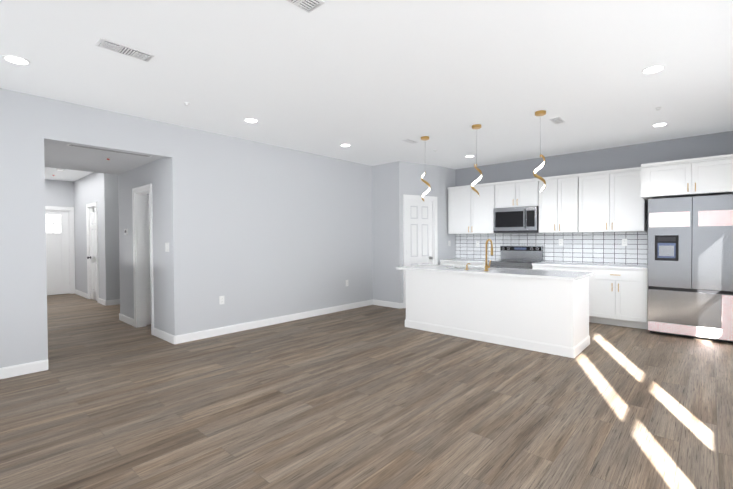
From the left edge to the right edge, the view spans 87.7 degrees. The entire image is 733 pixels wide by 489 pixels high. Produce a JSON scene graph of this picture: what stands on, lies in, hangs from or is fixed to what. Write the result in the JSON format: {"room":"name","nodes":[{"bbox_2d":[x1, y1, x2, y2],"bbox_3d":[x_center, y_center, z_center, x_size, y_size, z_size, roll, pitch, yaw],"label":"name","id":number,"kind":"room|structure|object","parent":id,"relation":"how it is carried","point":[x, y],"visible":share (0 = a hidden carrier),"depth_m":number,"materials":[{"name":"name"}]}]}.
{"room":"kitchen","nodes":[
{"label":"kitchen","id":0,"kind":"room"},
{"bbox_2d":[45,179,74,237],"bbox_3d":[-7.522,-0.163,9.184,0.120,2.764,3.100,0,1,42],"label":"wall","id":1,"kind":"structure","parent":0,"point":[58,193],"depth_m":9.21,"materials":[{"name":"grey paint"}]},
{"bbox_2d":[45,210,69,294],"bbox_3d":[-7.598,0.195,9.047,0.105,2.030,0.894,0,1,42],"label":"front door","id":2,"kind":"structure","parent":1,"relation":"in","point":[57,253],"depth_m":9.22,"materials":[{"name":"white wood"}]},
{"bbox_2d":[45,206,74,293],"bbox_3d":[-7.619,0.157,9.063,0.142,2.130,1.090,0,1,42],"label":"door frame","id":3,"kind":"structure","parent":1,"relation":"attached to","point":[71,248],"depth_m":9.38,"materials":[{"name":"white wood"}]},
{"bbox_2d":[45,167,93,181],"bbox_3d":[-5.917,-1.580,7.629,4.570,0.100,3.220,0,1,42],"label":"ceiling","id":4,"kind":"structure","parent":0,"point":[70,175],"depth_m":8.39,"materials":[{"name":"white paint"}]},
{"bbox_2d":[74,172,103,298],"bbox_3d":[-6.236,-0.161,8.632,2.530,2.764,0.120,0,1,42],"label":"wall","id":5,"kind":"structure","parent":0,"point":[88,189],"depth_m":8.74,"materials":[{"name":"grey paint"}]},
{"bbox_2d":[75,289,87,298],"bbox_3d":[-6.735,1.165,9.017,1.290,0.105,0.013,0,1,42],"label":"baseboard","id":6,"kind":"structure","parent":5,"relation":"attached to","point":[77,292],"depth_m":8.99,"materials":[{"name":"white wood"}]},
{"bbox_2d":[87,207,96,300],"bbox_3d":[-5.940,0.205,8.292,0.656,2.015,0.110,0,1,42],"label":"closet door","id":7,"kind":"structure","parent":5,"relation":"in","point":[93,259],"depth_m":8.35,"materials":[{"name":"white wood"}]},
{"bbox_2d":[86,202,98,302],"bbox_3d":[-5.908,0.163,8.328,0.850,2.120,0.142,0,1,42],"label":"door frame","id":8,"kind":"structure","parent":5,"relation":"attached to","point":[91,205],"depth_m":8.51,"materials":[{"name":"white wood"}]},
{"bbox_2d":[98,298,104,304],"bbox_3d":[-5.437,1.176,7.848,0.503,0.105,0.013,0,1,42],"label":"baseboard","id":9,"kind":"structure","parent":5,"relation":"attached to","point":[101,301],"depth_m":7.86,"materials":[{"name":"white wood"}]},
{"bbox_2d":[44,141,160,174],"bbox_3d":[-3.869,-1.364,4.927,2.093,0.474,1.940,0,1,42],"label":"ceiling","id":10,"kind":"structure","parent":0,"point":[60,155],"depth_m":5.09,"materials":[{"name":"grey paint"}]},
{"bbox_2d":[67,144,151,156],"bbox_3d":[-3.041,-1.121,4.566,0.110,0.010,0.860,0,1,42],"label":"ceiling vent","id":11,"kind":"object","parent":10,"relation":"in","point":[108,150],"visible":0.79,"depth_m":4.54,"materials":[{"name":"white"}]},
{"bbox_2d":[102,173,119,299],"bbox_3d":[-4.904,-0.161,8.132,0.120,2.764,1.160,0,1,42],"label":"wall","id":12,"kind":"structure","parent":0,"point":[111,239],"depth_m":7.74,"materials":[{"name":"grey paint"}]},
{"bbox_2d":[105,299,119,305],"bbox_3d":[-4.872,1.169,8.079,0.013,0.105,1.113,0,1,42],"label":"baseboard","id":13,"kind":"structure","parent":12,"relation":"attached to","point":[117,301],"depth_m":7.75,"materials":[{"name":"white wood"}]},
{"bbox_2d":[118,158,170,333],"bbox_3d":[-3.252,0.054,5.625,2.093,2.390,0.120,0,1,42],"label":"wall","id":14,"kind":"structure","parent":0,"point":[155,173],"depth_m":5.23,"materials":[{"name":"grey paint"}]},
{"bbox_2d":[119,313,133,325],"bbox_3d":[-3.792,1.194,6.044,0.768,0.105,0.013,0,1,42],"label":"baseboard","id":15,"kind":"structure","parent":14,"relation":"attached to","point":[128,320],"depth_m":6.04,"materials":[{"name":"white wood"}]},
{"bbox_2d":[132,184,153,334],"bbox_3d":[-3.193,0.205,5.559,0.760,2.090,0.142,0,1,42],"label":"door frame","id":16,"kind":"structure","parent":14,"relation":"attached to","point":[139,256],"depth_m":5.74,"materials":[{"name":"white wood"}]},
{"bbox_2d":[145,194,150,324],"bbox_3d":[-3.205,0.231,6.071,0.116,2.000,0.600,0,1,42],"label":"hall door","id":17,"kind":"structure","parent":14,"relation":"in","point":[147,255],"depth_m":5.86,"materials":[{"name":"white wood"}]},
{"bbox_2d":[153,328,174,343],"bbox_3d":[-2.682,1.203,5.045,0.698,0.105,0.013,0,1,42],"label":"baseboard","id":18,"kind":"structure","parent":14,"relation":"attached to","point":[165,336],"depth_m":5.01,"materials":[{"name":"white wood"}]},
{"bbox_2d":[165,243,168,251],"bbox_3d":[-2.573,0.035,4.924,0.118,0.115,0.009,0,1,42],"label":"light switch","id":19,"kind":"object","parent":14,"relation":"attached to","point":[166,247],"visible":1,"depth_m":4.92,"materials":[{"name":"white plastic"}]},
{"bbox_2d":[0,88,372,367],"bbox_3d":[-1.549,-0.145,5.860,0.120,2.764,8.096,0,1,42],"label":"wall","id":20,"kind":"structure","parent":0,"point":[260,231],"depth_m":5.18,"materials":[{"name":"grey paint"}]},
{"bbox_2d":[0,359,47,378],"bbox_3d":[-3.683,1.233,3.404,0.013,0.105,1.310,0,1,42],"label":"baseboard","id":21,"kind":"structure","parent":20,"relation":"attached to","point":[22,369],"depth_m":3.75,"materials":[{"name":"white wood"}]},
{"bbox_2d":[219,296,223,304],"bbox_3d":[-1.998,0.769,5.274,0.008,0.115,0.072,0,1,42],"label":"electrical outlet","id":22,"kind":"object","parent":20,"relation":"attached to","point":[221,299],"visible":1,"depth_m":5.27,"materials":[{"name":"white plastic"}]},
{"bbox_2d":[175,299,372,343],"bbox_3d":[-1.143,1.177,6.224,0.013,0.105,3.800,0,1,42],"label":"baseboard","id":23,"kind":"structure","parent":20,"relation":"attached to","point":[198,335],"depth_m":5.76,"materials":[{"name":"white wood"}]},
{"bbox_2d":[0,294,732,488],"bbox_3d":[-1.841,1.274,6.151,12.640,0.080,8.096,0,1,42],"label":"floor","id":24,"kind":"structure","parent":0,"point":[374,397],"depth_m":2.93,"materials":[{"name":"wood"}]},
{"bbox_2d":[440,259,495,266],"bbox_3d":[2.039,0.750,7.486,0.999,0.885,0.659,0,1,42],"label":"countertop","id":25,"kind":"structure","parent":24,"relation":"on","point":[472,262],"depth_m":7.34,"materials":[{"name":"white stone"}]},
{"bbox_2d":[405,272,589,357],"bbox_3d":[1.669,0.803,5.202,2.284,0.852,0.762,0,1,42],"label":"kitchen island","id":26,"kind":"object","parent":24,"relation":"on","point":[544,311],"depth_m":4.69,"materials":[{"name":"white wood"}]},
{"bbox_2d":[400,264,591,279],"bbox_3d":[1.590,0.361,5.185,2.420,0.032,0.740,0,1,42],"label":"island countertop","id":27,"kind":"structure","parent":26,"relation":"on","point":[529,274],"depth_m":4.85,"materials":[{"name":"white stone"}]},
{"bbox_2d":[484,239,492,270],"bbox_3d":[1.647,0.134,5.089,0.083,0.422,0.213,0,1,42],"label":"faucet","id":28,"kind":"object","parent":27,"relation":"on","point":[486,265],"visible":1,"depth_m":5.04,"materials":[{"name":"gold metal"}]},
{"bbox_2d":[489,246,543,268],"bbox_3d":[2.682,0.613,6.878,0.762,1.172,0.674,0,1,42],"label":"range","id":29,"kind":"object","parent":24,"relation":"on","point":[526,257],"visible":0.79,"depth_m":6.91,"materials":[{"name":"silver metal"}]},
{"bbox_2d":[532,266,579,270],"bbox_3d":[3.315,0.776,6.358,0.872,0.852,0.627,0,1,42],"label":"base cabinet","id":30,"kind":"object","parent":24,"relation":"on","point":[561,268],"depth_m":6.13,"materials":[{"name":"white"}]},
{"bbox_2d":[580,266,647,328],"bbox_3d":[3.853,0.781,5.874,0.824,0.852,0.627,0,1,42],"label":"base cabinet","id":31,"kind":"object","parent":24,"relation":"on","point":[618,294],"depth_m":5.60,"materials":[{"name":"white wood"}]},
{"bbox_2d":[532,262,647,269],"bbox_3d":[3.569,0.337,6.113,1.572,0.032,0.640,0,1,42],"label":"countertop","id":32,"kind":"structure","parent":31,"relation":"on","point":[591,266],"depth_m":5.87,"materials":[{"name":"white stone"}]},
{"bbox_2d":[647,194,732,342],"bbox_3d":[4.433,0.298,5.185,0.911,1.832,0.819,0,1,42],"label":"refrigerator","id":33,"kind":"object","parent":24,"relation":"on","point":[690,267],"visible":1,"depth_m":4.89,"materials":[{"name":"grey metal"}]},
{"bbox_2d":[0,0,732,169],"bbox_3d":[0.619,-1.560,3.879,5.977,0.100,8.096,0,1,42],"label":"ceiling","id":34,"kind":"structure","parent":0,"point":[373,82],"depth_m":3.28,"materials":[{"name":"white paint"}]},
{"bbox_2d":[2,55,30,64],"bbox_3d":[-2.801,-1.475,3.055,0.170,0.007,0.170,0,1,42],"label":"recessed light","id":35,"kind":"object","parent":34,"relation":"in","point":[16,60],"visible":1,"depth_m":3.05,"materials":[{"name":"white plastic"}]},
{"bbox_2d":[95,38,154,61],"bbox_3d":[-1.836,-1.475,2.910,0.150,0.012,0.356,0,1,42],"label":"ceiling vent","id":36,"kind":"object","parent":34,"relation":"in","point":[122,49],"visible":1,"depth_m":2.89,"materials":[{"name":"white metal"}]},
{"bbox_2d":[244,118,257,122],"bbox_3d":[-1.403,-1.506,4.641,0.170,0.007,0.170,0,1,42],"label":"recessed light","id":37,"kind":"object","parent":34,"relation":"in","point":[250,120],"visible":0.96,"depth_m":4.62,"materials":[{"name":"white plastic"}]},
{"bbox_2d":[287,0,324,12],"bbox_3d":[-0.425,-1.473,2.259,0.150,0.012,0.340,0,1,42],"label":"ceiling vent","id":38,"kind":"object","parent":34,"relation":"in","point":[308,6],"visible":1,"depth_m":2.33,"materials":[{"name":"white metal"}]},
{"bbox_2d":[402,139,417,143],"bbox_3d":[0.648,-1.530,5.665,0.110,0.012,0.260,0,1,42],"label":"ceiling vent","id":39,"kind":"object","parent":34,"relation":"in","point":[409,141],"visible":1,"depth_m":5.64,"materials":[{"name":"white metal"}]},
{"bbox_2d":[421,136,429,200],"bbox_3d":[0.846,-1.075,5.461,0.135,0.918,0.139,0,1,42],"label":"pendant light","id":40,"kind":"object","parent":34,"relation":"hanging from","point":[424,138],"visible":1,"depth_m":5.45,"materials":[{"name":"gold metal"}]},
{"bbox_2d":[471,124,481,196],"bbox_3d":[1.420,-1.070,4.923,0.138,0.918,0.134,0,1,42],"label":"pendant light","id":41,"kind":"object","parent":34,"relation":"hanging from","point":[476,126],"visible":1,"depth_m":4.89,"materials":[{"name":"gold metal"}]},
{"bbox_2d":[533,110,545,191],"bbox_3d":[1.996,-1.065,4.399,0.135,0.918,0.138,0,1,42],"label":"pendant light","id":42,"kind":"object","parent":34,"relation":"hanging from","point":[541,113],"visible":1,"depth_m":4.38,"materials":[{"name":"gold metal"}]},
{"bbox_2d":[550,117,564,123],"bbox_3d":[2.352,-1.524,4.704,0.110,0.012,0.260,0,1,42],"label":"ceiling vent","id":43,"kind":"object","parent":34,"relation":"in","point":[557,120],"visible":0.98,"depth_m":4.68,"materials":[{"name":"white metal"}]},
{"bbox_2d":[641,65,665,73],"bbox_3d":[2.471,-1.507,3.291,0.170,0.007,0.170,0,1,42],"label":"recessed light","id":44,"kind":"object","parent":34,"relation":"in","point":[653,69],"visible":1,"depth_m":3.28,"materials":[{"name":"white plastic"}]},
{"bbox_2d":[652,123,667,126],"bbox_3d":[3.771,-1.538,4.906,0.170,0.007,0.170,0,1,42],"label":"recessed light","id":45,"kind":"object","parent":34,"relation":"in","point":[659,124],"visible":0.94,"depth_m":4.89,"materials":[{"name":"white plastic"}]},
{"bbox_2d":[372,161,455,302],"bbox_3d":[1.002,-0.189,7.842,1.017,2.764,1.515,0,1,42],"label":"wall","id":46,"kind":"structure","parent":0,"point":[393,183],"depth_m":7.42,"materials":[{"name":"grey paint"}]},
{"bbox_2d":[373,299,401,308],"bbox_3d":[0.397,1.151,7.392,0.688,0.105,0.023,0,1,42],"label":"baseboard","id":47,"kind":"structure","parent":46,"relation":"attached to","point":[375,302],"depth_m":7.37,"materials":[{"name":"white wood"}]},
{"bbox_2d":[407,200,432,265],"bbox_3d":[1.050,0.165,7.442,0.277,2.045,0.631,0,1,42],"label":"pantry door","id":48,"kind":"structure","parent":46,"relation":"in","point":[419,234],"depth_m":7.44,"materials":[{"name":"white wood"}]},
{"bbox_2d":[403,194,437,307],"bbox_3d":[1.029,0.125,7.461,0.838,2.147,0.122,-1,1,-31],"label":"door frame","id":49,"kind":"structure","parent":46,"relation":"attached to","point":[433,199],"depth_m":7.33,"materials":[{"name":"white wood"}]},
{"bbox_2d":[455,131,732,264],"bbox_3d":[3.341,-0.186,6.823,5.857,2.764,0.120,0,1,42],"label":"wall","id":50,"kind":"structure","parent":0,"point":[638,155],"depth_m":6.21,"materials":[{"name":"grey paint"}]},
{"bbox_2d":[447,183,498,233],"bbox_3d":[2.137,-0.688,7.590,0.988,0.948,0.330,0,1,42],"label":"upper cabinet","id":51,"kind":"object","parent":50,"relation":"attached to","point":[468,213],"depth_m":7.45,"materials":[{"name":"white wood"}]},
{"bbox_2d":[495,179,538,207],"bbox_3d":[2.795,-0.916,6.992,0.770,0.481,0.330,0,1,42],"label":"upper cabinet","id":52,"kind":"object","parent":50,"relation":"attached to","point":[524,192],"depth_m":6.85,"materials":[{"name":"white wood"}]},
{"bbox_2d":[493,206,538,232],"bbox_3d":[2.757,-0.443,6.955,0.766,0.456,0.452,0,1,42],"label":"microwave","id":53,"kind":"object","parent":52,"relation":"attached to","point":[524,219],"visible":0.92,"depth_m":6.80,"materials":[{"name":"grey metal"}]},
{"bbox_2d":[456,232,647,264],"bbox_3d":[3.096,0.050,6.954,3.273,0.518,0.011,0,1,42],"label":"tile backsplash","id":54,"kind":"structure","parent":50,"relation":"attached to","point":[595,247],"depth_m":6.56,"materials":[{"name":"white tile"}]},
{"bbox_2d":[622,239,626,245],"bbox_3d":[4.087,-0.033,6.046,0.072,0.115,0.008,0,1,42],"label":"outlet","id":55,"kind":"object","parent":54,"relation":"attached to","point":[624,242],"visible":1,"depth_m":6.04,"materials":[{"name":"white plastic"}]},
{"bbox_2d":[539,175,570,232],"bbox_3d":[3.341,-0.679,6.505,0.682,0.948,0.330,0,1,42],"label":"upper cabinet","id":56,"kind":"object","parent":50,"relation":"attached to","point":[555,199],"depth_m":6.43,"materials":[{"name":"white wood"}]},
{"bbox_2d":[571,167,646,232],"bbox_3d":[3.847,-0.674,6.050,0.942,0.948,0.330,0,1,42],"label":"upper cabinet","id":57,"kind":"object","parent":50,"relation":"attached to","point":[607,201],"depth_m":5.92,"materials":[{"name":"white wood"}]},
{"bbox_2d":[641,154,732,200],"bbox_3d":[4.416,-0.879,5.196,1.026,0.453,0.831,0,1,42],"label":"upper cabinet","id":58,"kind":"object","parent":50,"relation":"attached to","point":[705,176],"visible":1,"depth_m":4.93,"materials":[{"name":"white wood"}]}
]}

